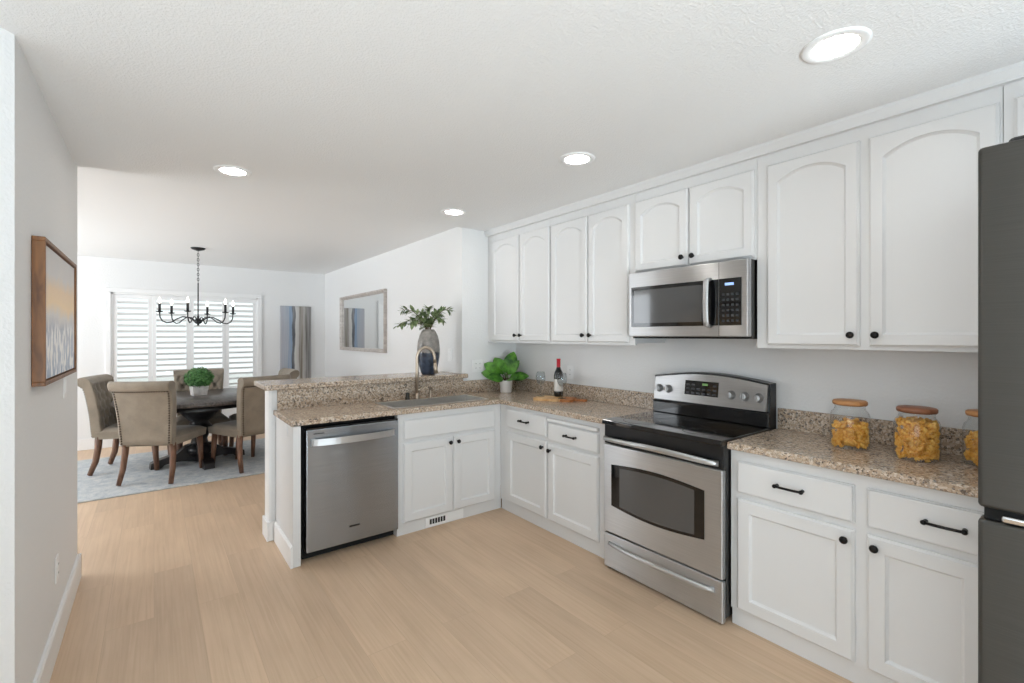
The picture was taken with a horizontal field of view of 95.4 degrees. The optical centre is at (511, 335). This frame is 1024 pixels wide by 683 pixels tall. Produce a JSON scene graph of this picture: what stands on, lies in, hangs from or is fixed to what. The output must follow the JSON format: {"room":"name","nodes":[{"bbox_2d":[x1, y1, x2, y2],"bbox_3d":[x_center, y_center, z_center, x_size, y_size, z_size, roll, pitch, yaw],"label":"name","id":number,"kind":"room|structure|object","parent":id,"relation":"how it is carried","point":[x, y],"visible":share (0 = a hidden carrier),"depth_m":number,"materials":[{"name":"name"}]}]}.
{"room":"kitchen","nodes":[
{"label":"kitchen","id":0,"kind":"room"},
{"bbox_2d":[0,27,14,682],"bbox_3d":[-1.801,0.230,0.680,0.141,2.420,1.707,0,0,7],"label":"wall","id":1,"kind":"structure","parent":0,"point":[7,39],"depth_m":1.50,"materials":[{"name":"white paint"}]},
{"bbox_2d":[15,37,76,682],"bbox_3d":[-2.153,0.220,2.097,0.140,2.440,1.570,0,0,-38],"label":"wall","id":2,"kind":"structure","parent":0,"point":[45,169],"depth_m":1.80,"materials":[{"name":"white paint"}]},
{"bbox_2d":[31,235,76,386],"bbox_3d":[-2.031,-0.090,2.084,0.037,0.560,0.890,0,0,-38],"label":"framed picture","id":3,"kind":"object","parent":2,"relation":"attached to","point":[53,274],"visible":1,"depth_m":1.89,"materials":[{"name":"brown wood"}]},
{"bbox_2d":[33,554,80,682],"bbox_3d":[-2.096,1.370,2.151,0.016,0.140,1.586,0,0,-38],"label":"baseboard","id":4,"kind":"structure","parent":2,"relation":"attached to","point":[47,663],"depth_m":2.14,"materials":[{"name":"white paint"}]},
{"bbox_2d":[55,553,58,583],"bbox_3d":[-2.109,1.080,2.163,0.008,0.115,0.070,0,0,-38],"label":"wall outlet","id":5,"kind":"object","parent":2,"relation":"attached to","point":[57,556],"visible":1,"depth_m":2.15,"materials":[{"name":"white plastic"}]},
{"bbox_2d":[63,376,66,397],"bbox_3d":[-2.256,0.255,2.353,0.008,0.115,0.070,0,0,-38],"label":"light switch","id":6,"kind":"object","parent":2,"relation":"attached to","point":[64,378],"visible":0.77,"depth_m":2.33,"materials":[{"name":"white plastic"}]},
{"bbox_2d":[77,255,324,439],"bbox_3d":[-5.340,0.220,5.979,5.896,2.440,0.150,0,0,-38],"label":"wall","id":7,"kind":"structure","parent":0,"point":[277,289],"depth_m":6.52,"materials":[{"name":"white paint"}]},
{"bbox_2d":[77,433,211,450],"bbox_3d":[-5.290,1.370,5.914,5.616,0.140,0.016,0,0,-38],"label":"baseboard","id":8,"kind":"structure","parent":7,"relation":"attached to","point":[82,444],"depth_m":5.88,"materials":[{"name":"white paint"}]},
{"bbox_2d":[105,288,261,375],"bbox_3d":[-4.537,0.133,6.562,1.790,1.495,0.165,0,0,-38],"label":"window","id":9,"kind":"structure","parent":7,"relation":"in","point":[108,291],"depth_m":6.28,"materials":[{"name":"white paint"}]},
{"bbox_2d":[111,292,257,387],"bbox_3d":[-4.521,0.130,6.542,1.680,1.380,0.078,0,0,-38],"label":"plantation shutters","id":10,"kind":"object","parent":9,"relation":"attached to","point":[151,308],"visible":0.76,"depth_m":6.47,"materials":[{"name":"white paint"}]},
{"bbox_2d":[280,306,310,378],"bbox_3d":[-3.409,0.260,7.346,0.456,1.440,0.034,0,0,-38],"label":"canvas","id":11,"kind":"object","parent":7,"relation":"attached to","point":[295,321],"visible":0.56,"depth_m":7.34},
{"bbox_2d":[325,228,453,376],"bbox_3d":[-1.748,0.220,6.028,0.140,2.440,4.150,0,0,-38],"label":"wall","id":12,"kind":"structure","parent":0,"point":[418,274],"depth_m":5.30,"materials":[{"name":"white paint"}]},
{"bbox_2d":[340,289,386,352],"bbox_3d":[-2.024,-0.175,6.238,0.039,0.770,1.676,0,0,-38],"label":"wall mirror","id":13,"kind":"object","parent":12,"relation":"attached to","point":[363,316],"visible":1,"depth_m":6.13,"materials":[{"name":"grey wood"}]},
{"bbox_2d":[448,349,451,360],"bbox_3d":[-0.589,0.185,4.396,0.008,0.115,0.070,0,0,-38],"label":"light switch","id":14,"kind":"object","parent":12,"relation":"attached to","point":[449,350],"visible":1,"depth_m":4.38,"materials":[{"name":"white plastic"}]},
{"bbox_2d":[271,227,514,520],"bbox_3d":[-0.817,0.220,4.038,2.315,2.440,0.140,0,0,-38],"label":"wall","id":15,"kind":"structure","parent":0,"point":[471,342],"depth_m":4.30,"materials":[{"name":"white paint"}]},
{"bbox_2d":[265,391,270,521],"bbox_3d":[-1.741,0.911,3.326,0.018,1.058,0.144,0,0,-38],"label":"trim","id":16,"kind":"structure","parent":15,"relation":"attached to","point":[267,393],"depth_m":3.27,"materials":[{"name":"white paint"}]},
{"bbox_2d":[262,515,274,541],"bbox_3d":[-1.737,1.373,3.330,0.057,0.135,0.170,0,0,-38],"label":"baseboard","id":17,"kind":"structure","parent":15,"relation":"attached to","point":[267,527],"depth_m":3.27,"materials":[{"name":"white paint"}]},
{"bbox_2d":[254,371,467,390],"bbox_3d":[-1.182,0.364,3.882,1.645,0.036,0.442,0,0,-38],"label":"bar","id":18,"kind":"object","parent":15,"relation":"on","point":[283,384],"visible":1,"depth_m":3.67,"materials":[{"name":"stone"}]},
{"bbox_2d":[417,329,439,374],"bbox_3d":[-0.743,0.145,4.152,0.202,0.400,0.202,0,0,-38],"label":"vase","id":19,"kind":"object","parent":18,"relation":"on","point":[427,337],"visible":0.91,"depth_m":4.08,"materials":[{"name":"ceramic"}]},
{"bbox_2d":[393,316,425,329],"bbox_3d":[-0.915,0.056,4.182,0.321,0.459,0.103,0,0,10],"label":"branch","id":20,"kind":"object","parent":19,"relation":"in","point":[402,324],"visible":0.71,"depth_m":4.18,"materials":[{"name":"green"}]},
{"bbox_2d":[398,305,429,326],"bbox_3d":[-0.870,0.006,4.114,0.283,0.558,0.108,0,0,-17],"label":"branch","id":21,"kind":"object","parent":19,"relation":"in","point":[416,312],"visible":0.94,"depth_m":4.12,"materials":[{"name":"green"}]},
{"bbox_2d":[405,315,427,329],"bbox_3d":[-0.843,0.050,4.094,0.215,0.472,0.102,0,0,-22],"label":"branch","id":22,"kind":"object","parent":19,"relation":"in","point":[412,324],"visible":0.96,"depth_m":4.09,"materials":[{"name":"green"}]},
{"bbox_2d":[418,308,430,328],"bbox_3d":[-0.807,0.018,4.187,0.170,0.535,0.105,0,0,31],"label":"branch","id":23,"kind":"object","parent":19,"relation":"in","point":[423,312],"visible":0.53,"depth_m":4.16,"materials":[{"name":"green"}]},
{"bbox_2d":[422,305,432,328],"bbox_3d":[-0.739,0.003,4.129,0.117,0.565,0.134,0,0,-38],"label":"branch","id":24,"kind":"object","parent":19,"relation":"in","point":[428,309],"visible":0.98,"depth_m":4.12,"materials":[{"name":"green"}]},
{"bbox_2d":[428,313,445,327],"bbox_3d":[-0.661,0.041,4.095,0.124,0.490,0.217,0,0,-38],"label":"branch","id":25,"kind":"object","parent":19,"relation":"in","point":[439,319],"visible":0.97,"depth_m":4.09,"materials":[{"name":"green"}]},
{"bbox_2d":[429,308,444,328],"bbox_3d":[-0.689,0.018,4.180,0.184,0.536,0.103,0,0,-25],"label":"branch","id":26,"kind":"object","parent":19,"relation":"in","point":[435,310],"visible":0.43,"depth_m":4.17,"materials":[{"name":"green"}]},
{"bbox_2d":[429,306,452,328],"bbox_3d":[-0.630,0.010,4.151,0.252,0.551,0.107,0,0,-5],"label":"branch","id":27,"kind":"object","parent":19,"relation":"in","point":[441,309],"visible":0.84,"depth_m":4.15,"materials":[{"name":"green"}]},
{"bbox_2d":[472,359,482,371],"bbox_3d":[-0.317,0.282,4.328,0.116,0.115,0.008,0,0,-38],"label":"wall outlet","id":28,"kind":"object","parent":15,"relation":"attached to","point":[477,365],"visible":1,"depth_m":4.32,"materials":[{"name":"white plastic"}]},
{"bbox_2d":[463,378,514,393],"bbox_3d":[-0.204,0.469,4.407,0.613,0.114,0.020,0,0,-38],"label":"backsplash","id":29,"kind":"structure","parent":15,"relation":"attached to","point":[485,385],"depth_m":4.33,"materials":[{"name":"stone"}]},
{"bbox_2d":[49,433,853,682],"bbox_3d":[-1.862,1.500,1.956,6.530,0.120,10.870,0,0,-38],"label":"floor","id":30,"kind":"structure","parent":0,"point":[185,584],"depth_m":2.41,"materials":[{"name":"brown wood"}]},
{"bbox_2d":[77,438,264,503],"bbox_3d":[-3.502,1.434,5.298,3.000,0.012,1.810,0,0,-38],"label":"area rug","id":31,"kind":"object","parent":30,"relation":"on","point":[138,478],"visible":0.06,"depth_m":4.79,"materials":[{"name":"white carpet"}]},
{"bbox_2d":[77,374,168,475],"bbox_3d":[-4.158,0.928,5.026,0.723,0.999,0.530,0,0,-21],"label":"dining chair","id":32,"kind":"object","parent":31,"relation":"on","point":[102,415],"visible":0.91,"depth_m":4.79,"materials":[{"name":"beige fabric"}]},
{"bbox_2d":[107,381,205,485],"bbox_3d":[-3.521,0.928,4.655,0.530,0.999,0.723,0,0,-8],"label":"dining chair","id":33,"kind":"object","parent":31,"relation":"on","point":[146,411],"visible":1,"depth_m":4.42,"materials":[{"name":"beige fabric"}]},
{"bbox_2d":[111,388,244,469],"bbox_3d":[-3.550,1.054,5.293,1.519,0.748,1.519,0,0,-28],"label":"dining table","id":34,"kind":"object","parent":31,"relation":"on","point":[198,410],"visible":0.49,"depth_m":5.14,"materials":[{"name":"black wood"}]},
{"bbox_2d":[184,367,214,395],"bbox_3d":[-3.578,0.515,5.324,0.294,0.328,0.298,0,0,34],"label":"boxwood plant","id":35,"kind":"object","parent":34,"relation":"on","point":[198,377],"visible":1,"depth_m":5.26,"materials":[{"name":"green plant"}]},
{"bbox_2d":[173,368,229,461],"bbox_3d":[-3.790,0.928,5.676,0.530,0.999,0.723,0,0,-38],"label":"dining chair","id":36,"kind":"object","parent":31,"relation":"on","point":[180,385],"visible":0.33,"depth_m":5.71,"materials":[{"name":"beige fabric"}]},
{"bbox_2d":[208,374,290,473],"bbox_3d":[-2.868,0.928,5.119,0.723,0.999,0.530,0,0,30],"label":"dining chair","id":37,"kind":"object","parent":31,"relation":"on","point":[250,421],"visible":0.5,"depth_m":4.89,"materials":[{"name":"beige fabric"}]},
{"bbox_2d":[229,368,299,458],"bbox_3d":[-3.045,0.928,5.760,0.723,0.999,0.530,0,0,-40],"label":"dining chair","id":38,"kind":"object","parent":31,"relation":"on","point":[294,373],"visible":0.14,"depth_m":5.72,"materials":[{"name":"beige fabric"}]},
{"bbox_2d":[274,417,300,568],"bbox_3d":[-1.499,1.003,3.095,0.060,0.874,0.520,0,0,-38],"label":"end panel","id":39,"kind":"object","parent":30,"relation":"on","point":[287,525],"visible":0.94,"depth_m":2.96,"materials":[{"name":"white paint"}]},
{"bbox_2d":[301,415,397,559],"bbox_3d":[-1.192,1.006,3.296,0.622,0.868,0.571,0,0,-38],"label":"dishwasher","id":40,"kind":"object","parent":30,"relation":"on","point":[349,469],"visible":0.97,"depth_m":3.08,"materials":[{"name":"silver metal"}]},
{"bbox_2d":[394,404,500,536],"bbox_3d":[-0.585,1.002,3.780,0.922,0.876,0.542,0,0,-38],"label":"base cabinet","id":41,"kind":"object","parent":30,"relation":"on","point":[449,460],"visible":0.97,"depth_m":3.56,"materials":[{"name":"white paint"}]},
{"bbox_2d":[425,508,462,527],"bbox_3d":[-0.515,1.396,3.567,0.330,0.072,0.010,0,0,-38],"label":"vent","id":42,"kind":"object","parent":41,"relation":"attached to","point":[456,514],"visible":1,"depth_m":3.56,"materials":[{"name":"white paint"}]},
{"bbox_2d":[501,404,606,557],"bbox_3d":[0.451,1.002,3.568,0.594,0.876,1.159,0,0,-38],"label":"base cabinet","id":43,"kind":"object","parent":30,"relation":"on","point":[552,466],"visible":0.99,"depth_m":3.34,"materials":[{"name":"white paint"}]},
{"bbox_2d":[273,378,654,426],"bbox_3d":[-0.319,0.472,3.284,2.162,0.180,1.661,0,0,-38],"label":"countertop","id":44,"kind":"structure","parent":43,"relation":"on","point":[304,406],"depth_m":3.55,"materials":[{"name":"stone"}]},
{"bbox_2d":[405,392,409,399],"bbox_3d":[-0.859,0.497,3.835,0.040,0.058,0.039,0,0,-38],"label":"air gap","id":45,"kind":"object","parent":44,"relation":"on","point":[407,393],"visible":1,"depth_m":3.82,"materials":[{"name":"metal"}]},
{"bbox_2d":[414,346,437,398],"bbox_3d":[-0.722,0.307,3.905,0.202,0.437,0.054,0,0,-23],"label":"faucet","id":46,"kind":"object","parent":44,"relation":"on","point":[417,389],"visible":1,"depth_m":3.88,"materials":[{"name":"silver metal"}]},
{"bbox_2d":[428,387,433,397],"bbox_3d":[-0.679,0.481,3.941,0.040,0.091,0.082,0,0,-38],"label":"soap dispenser","id":47,"kind":"object","parent":44,"relation":"on","point":[430,388],"visible":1,"depth_m":3.95,"materials":[{"name":"silver metal"}]},
{"bbox_2d":[376,395,486,408],"bbox_3d":[-0.629,0.621,3.732,0.832,0.197,0.347,0,0,-38],"label":"sink","id":48,"kind":"object","parent":44,"relation":"in","point":[457,398],"visible":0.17,"depth_m":3.85,"materials":[{"name":"silver metal"}]},
{"bbox_2d":[481,352,528,392],"bbox_3d":[-0.062,0.339,4.326,0.380,0.374,0.308,0,0,-38],"label":"fig","id":49,"kind":"object","parent":44,"relation":"on","point":[509,365],"visible":1,"depth_m":4.32,"materials":[{"name":"green plant"}]},
{"bbox_2d":[500,380,512,392],"bbox_3d":[-0.055,0.470,4.340,0.121,0.110,0.121,0,0,-38],"label":"pot","id":50,"kind":"object","parent":44,"relation":"on","point":[505,385],"depth_m":4.29,"materials":[{"name":"white ceramic"}]},
{"bbox_2d":[533,395,586,401],"bbox_3d":[0.397,0.516,3.787,0.430,0.018,0.200,0,0,23],"label":"serving board","id":51,"kind":"object","parent":44,"relation":"on","point":[545,398],"visible":0.92,"depth_m":3.74,"materials":[{"name":"brown wood"}]},
{"bbox_2d":[554,359,562,396],"bbox_3d":[0.388,0.350,3.886,0.077,0.314,0.077,0,0,-38],"label":"wine bottle","id":52,"kind":"object","parent":51,"relation":"on","point":[558,390],"visible":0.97,"depth_m":3.85,"materials":[{"name":"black glass"}]},
{"bbox_2d":[602,372,775,623],"bbox_3d":[1.020,0.837,2.763,0.668,1.206,0.772,0,0,-38],"label":"range","id":53,"kind":"object","parent":30,"relation":"on","point":[667,468],"visible":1,"depth_m":2.61,"materials":[{"name":"silver metal"}]},
{"bbox_2d":[602,411,769,446],"bbox_3d":[0.998,0.532,2.747,0.522,0.030,0.772,0,0,-38],"label":"cooktop","id":54,"kind":"object","parent":53,"relation":"in","point":[697,429],"depth_m":2.65,"materials":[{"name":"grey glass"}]},
{"bbox_2d":[731,450,983,682],"bbox_3d":[1.567,1.002,2.115,0.594,0.876,0.917,0,0,-38],"label":"base cabinet","id":55,"kind":"object","parent":30,"relation":"on","point":[864,579],"visible":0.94,"depth_m":1.91,"materials":[{"name":"white paint"}]},
{"bbox_2d":[727,408,977,497],"bbox_3d":[1.575,0.487,2.121,0.577,0.150,0.917,0,0,-38],"label":"countertop","id":56,"kind":"structure","parent":55,"relation":"on","point":[804,437],"depth_m":2.07,"materials":[{"name":"stone"}]},
{"bbox_2d":[830,398,870,449],"bbox_3d":[1.595,0.415,2.200,0.155,0.221,0.155,0,0,-38],"label":"pasta jar","id":57,"kind":"object","parent":56,"relation":"on","point":[839,401],"visible":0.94,"depth_m":2.16,"materials":[{"name":"clear glass"}]},
{"bbox_2d":[841,421,847,428],"bbox_3d":[1.542,0.414,2.166,0.019,0.039,0.030,0,0,-38],"label":"spiral","id":58,"kind":"object","parent":57,"relation":"in","point":[845,423],"visible":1,"depth_m":2.16,"materials":[{"name":"yellow food"}]},
{"bbox_2d":[839,426,857,446],"bbox_3d":[1.594,0.471,2.200,0.092,0.086,0.093,0,0,-38],"label":"heap","id":59,"kind":"object","parent":57,"relation":"in","point":[842,441],"visible":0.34,"depth_m":2.18,"materials":[{"name":"yellow food"}]},
{"bbox_2d":[893,405,940,462],"bbox_3d":[1.724,0.415,1.986,0.155,0.221,0.155,0,0,-38],"label":"pasta jar","id":60,"kind":"object","parent":56,"relation":"on","point":[911,409],"visible":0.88,"depth_m":1.95,"materials":[{"name":"clear glass"}]},
{"bbox_2d":[895,446,902,451],"bbox_3d":[1.664,0.488,2.006,0.019,0.041,0.040,0,0,20],"label":"spiral","id":61,"kind":"object","parent":60,"relation":"in","point":[898,448],"visible":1,"depth_m":2.00,"materials":[{"name":"yellow food"}]},
{"bbox_2d":[896,451,906,457],"bbox_3d":[1.662,0.508,1.990,0.019,0.022,0.037,0,0,2],"label":"spiral","id":62,"kind":"object","parent":60,"relation":"in","point":[897,452],"visible":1,"depth_m":1.99,"materials":[{"name":"yellow food"}]},
{"bbox_2d":[900,440,908,446],"bbox_3d":[1.664,0.454,1.977,0.019,0.034,0.038,0,0,-14],"label":"spiral","id":63,"kind":"object","parent":60,"relation":"in","point":[904,443],"visible":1,"depth_m":1.97,"materials":[{"name":"yellow food"}]},
{"bbox_2d":[902,431,913,438],"bbox_3d":[1.666,0.416,1.959,0.019,0.029,0.044,0,0,-23],"label":"spiral","id":64,"kind":"object","parent":60,"relation":"in","point":[903,432],"visible":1,"depth_m":1.96,"materials":[{"name":"yellow food"}]},
{"bbox_2d":[905,423,915,432],"bbox_3d":[1.670,0.387,1.955,0.019,0.042,0.039,0,0,-32],"label":"spiral","id":65,"kind":"object","parent":60,"relation":"in","point":[913,426],"visible":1,"depth_m":1.95,"materials":[{"name":"yellow food"}]},
{"bbox_2d":[906,437,919,444],"bbox_3d":[1.675,0.440,1.946,0.019,0.034,0.044,0,0,-38],"label":"spiral","id":66,"kind":"object","parent":60,"relation":"in","point":[911,440],"visible":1,"depth_m":1.94,"materials":[{"name":"yellow food"}]},
{"bbox_2d":[908,449,919,454],"bbox_3d":[1.676,0.483,1.942,0.038,0.031,0.019,0,0,43],"label":"spiral","id":67,"kind":"object","parent":60,"relation":"in","point":[915,451],"visible":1,"depth_m":1.94,"materials":[{"name":"yellow food"}]},
{"bbox_2d":[911,433,919,442],"bbox_3d":[1.680,0.426,1.941,0.033,0.043,0.019,0,0,42],"label":"spiral","id":68,"kind":"object","parent":60,"relation":"in","point":[914,438],"visible":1,"depth_m":1.94,"materials":[{"name":"yellow food"}]},
{"bbox_2d":[903,425,930,457],"bbox_3d":[1.724,0.449,1.985,0.094,0.132,0.092,0,0,-38],"label":"heap","id":69,"kind":"object","parent":60,"relation":"in","point":[909,443],"visible":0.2,"depth_m":1.96,"materials":[{"name":"yellow food"}]},
{"bbox_2d":[914,455,927,461],"bbox_3d":[1.692,0.508,1.930,0.044,0.031,0.019,0,0,27],"label":"spiral","id":70,"kind":"object","parent":60,"relation":"in","point":[918,458],"visible":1,"depth_m":1.93,"materials":[{"name":"yellow food"}]},
{"bbox_2d":[916,442,925,451],"bbox_3d":[1.694,0.461,1.931,0.033,0.044,0.019,0,0,18],"label":"spiral","id":71,"kind":"object","parent":60,"relation":"in","point":[922,444],"visible":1,"depth_m":1.93,"materials":[{"name":"yellow food"}]},
{"bbox_2d":[918,435,928,444],"bbox_3d":[1.710,0.432,1.939,0.040,0.039,0.019,0,0,8],"label":"spiral","id":72,"kind":"object","parent":60,"relation":"in","point":[919,436],"visible":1,"depth_m":1.94,"materials":[{"name":"yellow food"}]},
{"bbox_2d":[921,428,929,437],"bbox_3d":[1.706,0.402,1.923,0.036,0.043,0.019,0,0,8],"label":"spiral","id":73,"kind":"object","parent":60,"relation":"in","point":[924,430],"visible":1,"depth_m":1.92,"materials":[{"name":"yellow food"}]},
{"bbox_2d":[928,439,937,447],"bbox_3d":[1.738,0.446,1.924,0.042,0.038,0.019,0,0,-16],"label":"spiral","id":74,"kind":"object","parent":60,"relation":"in","point":[932,442],"visible":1,"depth_m":1.92,"materials":[{"name":"yellow food"}]},
{"bbox_2d":[962,409,977,466],"bbox_3d":[1.911,0.415,1.882,0.135,0.221,0.135,0,0,-38],"label":"pasta jar","id":75,"kind":"object","parent":56,"relation":"on","point":[969,412],"visible":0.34,"depth_m":1.90,"materials":[{"name":"clear glass"}]},
{"bbox_2d":[963,452,970,459],"bbox_3d":[1.861,0.492,1.903,0.019,0.033,0.038,0,0,25],"label":"spiral","id":76,"kind":"object","parent":75,"relation":"in","point":[967,456],"visible":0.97,"depth_m":1.90,"materials":[{"name":"yellow food"}]},
{"bbox_2d":[964,438,970,447],"bbox_3d":[1.864,0.440,1.905,0.019,0.043,0.033,0,0,10],"label":"spiral","id":77,"kind":"object","parent":75,"relation":"in","point":[967,445],"visible":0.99,"depth_m":1.91,"materials":[{"name":"yellow food"}]},
{"bbox_2d":[965,449,973,456],"bbox_3d":[1.858,0.477,1.888,0.019,0.026,0.038,0,0,6],"label":"spiral","id":78,"kind":"object","parent":75,"relation":"in","point":[968,452],"visible":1,"depth_m":1.89,"materials":[{"name":"yellow food"}]},
{"bbox_2d":[966,435,973,444],"bbox_3d":[1.861,0.425,1.892,0.019,0.043,0.036,0,0,12],"label":"spiral","id":79,"kind":"object","parent":75,"relation":"in","point":[969,439],"visible":1,"depth_m":1.89,"materials":[{"name":"yellow food"}]},
{"bbox_2d":[970,457,977,465],"bbox_3d":[1.859,0.504,1.867,0.019,0.040,0.041,0,0,-22],"label":"spiral","id":80,"kind":"object","parent":75,"relation":"in","point":[973,459],"visible":0.75,"depth_m":1.87,"materials":[{"name":"yellow food"}]},
{"bbox_2d":[978,135,1023,682],"bbox_3d":[2.001,0.433,1.287,0.858,2.014,0.910,0,0,-38],"label":"refrigerator","id":81,"kind":"object","parent":30,"relation":"on","point":[1000,166],"visible":1,"depth_m":1.35,"materials":[{"name":"grey paint"}]},
{"bbox_2d":[0,0,1023,273],"bbox_3d":[-1.862,-1.080,1.956,6.530,0.200,10.870,0,0,-38],"label":"ceiling","id":82,"kind":"structure","parent":0,"point":[417,110],"depth_m":1.92,"materials":[{"name":"white paint"}]},
{"bbox_2d":[156,247,235,325],"bbox_3d":[-3.588,-0.555,5.327,0.787,0.890,0.691,0,0,11],"label":"chandelier","id":83,"kind":"object","parent":82,"relation":"hanging from","point":[197,320],"visible":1,"depth_m":5.31,"materials":[{"name":"grey metal"}]},
{"bbox_2d":[213,165,251,176],"bbox_3d":[-1.662,-0.977,2.776,0.200,0.006,0.200,0,0,-38],"label":"recessed light","id":84,"kind":"object","parent":82,"relation":"in","point":[229,170],"visible":1,"depth_m":2.77,"materials":[{"name":"white paint"}]},
{"bbox_2d":[441,209,466,215],"bbox_3d":[-0.460,-0.977,3.698,0.200,0.006,0.200,0,0,-38],"label":"recessed light","id":85,"kind":"object","parent":82,"relation":"in","point":[453,212],"visible":1,"depth_m":3.69,"materials":[{"name":"white paint"}]},
{"bbox_2d":[559,152,594,165],"bbox_3d":[0.361,-0.977,2.588,0.200,0.006,0.200,0,0,-38],"label":"recessed light","id":86,"kind":"object","parent":82,"relation":"in","point":[574,158],"visible":1,"depth_m":2.58,"materials":[{"name":"white paint"}]},
{"bbox_2d":[800,26,871,63],"bbox_3d":[1.093,-0.977,1.578,0.200,0.006,0.200,0,0,-38],"label":"recessed light","id":87,"kind":"object","parent":82,"relation":"in","point":[838,44],"visible":1,"depth_m":1.57,"materials":[{"name":"white paint"}]},
{"bbox_2d":[515,338,977,430],"bbox_3d":[2.029,0.230,2.120,0.140,2.420,6.370,0,0,-38],"label":"wall","id":88,"kind":"structure","parent":0,"point":[805,379],"depth_m":2.56,"materials":[{"name":"white paint"}]},
{"bbox_2d":[488,219,550,343],"bbox_3d":[0.150,-0.433,4.135,0.381,0.994,0.875,0,0,-38],"label":"upper cabinet","id":89,"kind":"object","parent":88,"relation":"attached to","point":[519,260],"visible":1,"depth_m":3.98,"materials":[{"name":"white paint"}]},
{"bbox_2d":[567,365,572,378],"bbox_3d":[0.498,0.315,3.989,0.008,0.115,0.070,0,0,-38],"label":"wall outlet","id":90,"kind":"object","parent":88,"relation":"attached to","point":[569,368],"visible":1,"depth_m":3.99,"materials":[{"name":"white plastic"}]},
{"bbox_2d":[515,379,654,408],"bbox_3d":[0.537,0.469,3.929,0.020,0.114,1.641,0,0,-38],"label":"backsplash","id":91,"kind":"structure","parent":88,"relation":"attached to","point":[601,394],"depth_m":3.74,"materials":[{"name":"stone"}]},
{"bbox_2d":[551,194,664,344],"bbox_3d":[0.667,-0.433,3.462,0.381,0.994,0.818,0,0,-38],"label":"upper cabinet","id":92,"kind":"object","parent":88,"relation":"attached to","point":[593,248],"visible":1,"depth_m":3.32,"materials":[{"name":"white paint"}]},
{"bbox_2d":[635,159,756,272],"bbox_3d":[1.154,-0.664,2.829,0.381,0.532,0.776,0,0,-38],"label":"upper cabinet","id":93,"kind":"object","parent":88,"relation":"attached to","point":[711,217],"visible":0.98,"depth_m":2.69,"materials":[{"name":"white paint"}]},
{"bbox_2d":[629,258,756,338],"bbox_3d":[1.122,-0.189,2.798,0.466,0.414,0.756,0,0,-38],"label":"microwave","id":94,"kind":"object","parent":93,"relation":"attached to","point":[718,300],"visible":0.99,"depth_m":2.61,"materials":[{"name":"metal"}]},
{"bbox_2d":[778,408,975,455],"bbox_3d":[1.795,0.469,2.290,0.020,0.114,0.917,0,0,-38],"label":"backsplash","id":95,"kind":"structure","parent":88,"relation":"attached to","point":[950,439],"depth_m":2.32,"materials":[{"name":"stone"}]},
{"bbox_2d":[757,86,1003,351],"bbox_3d":[1.662,-0.433,2.167,0.381,0.994,0.888,0,0,-38],"label":"upper cabinet","id":96,"kind":"object","parent":88,"relation":"attached to","point":[867,237],"visible":0.99,"depth_m":2.01,"materials":[{"name":"white paint"}]},
{"bbox_2d":[1004,80,1023,142],"bbox_3d":[2.226,-0.755,1.433,0.381,0.350,0.960,0,0,-38],"label":"upper cabinet","id":97,"kind":"object","parent":88,"relation":"attached to","point":[1014,92],"visible":0.57,"depth_m":1.71,"materials":[{"name":"white paint"}]},
{"bbox_2d":[484,61,1023,236],"bbox_3d":[1.101,-0.953,2.662,0.070,0.054,4.380,0,0,-38],"label":"trim","id":98,"kind":"structure","parent":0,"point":[1013,73],"depth_m":2.21,"materials":[{"name":"white paint"}]},
{"label":"outside","id":99,"kind":"structure","parent":0,"visible":0},
{"bbox_2d":[117,373,252,385],"bbox_3d":[-9.784,1.700,12.736,18.000,0.120,15.880,0,0,-38],"label":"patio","id":100,"kind":"structure","parent":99,"point":[251,374],"depth_m":17.37,"materials":[{"name":"white"}]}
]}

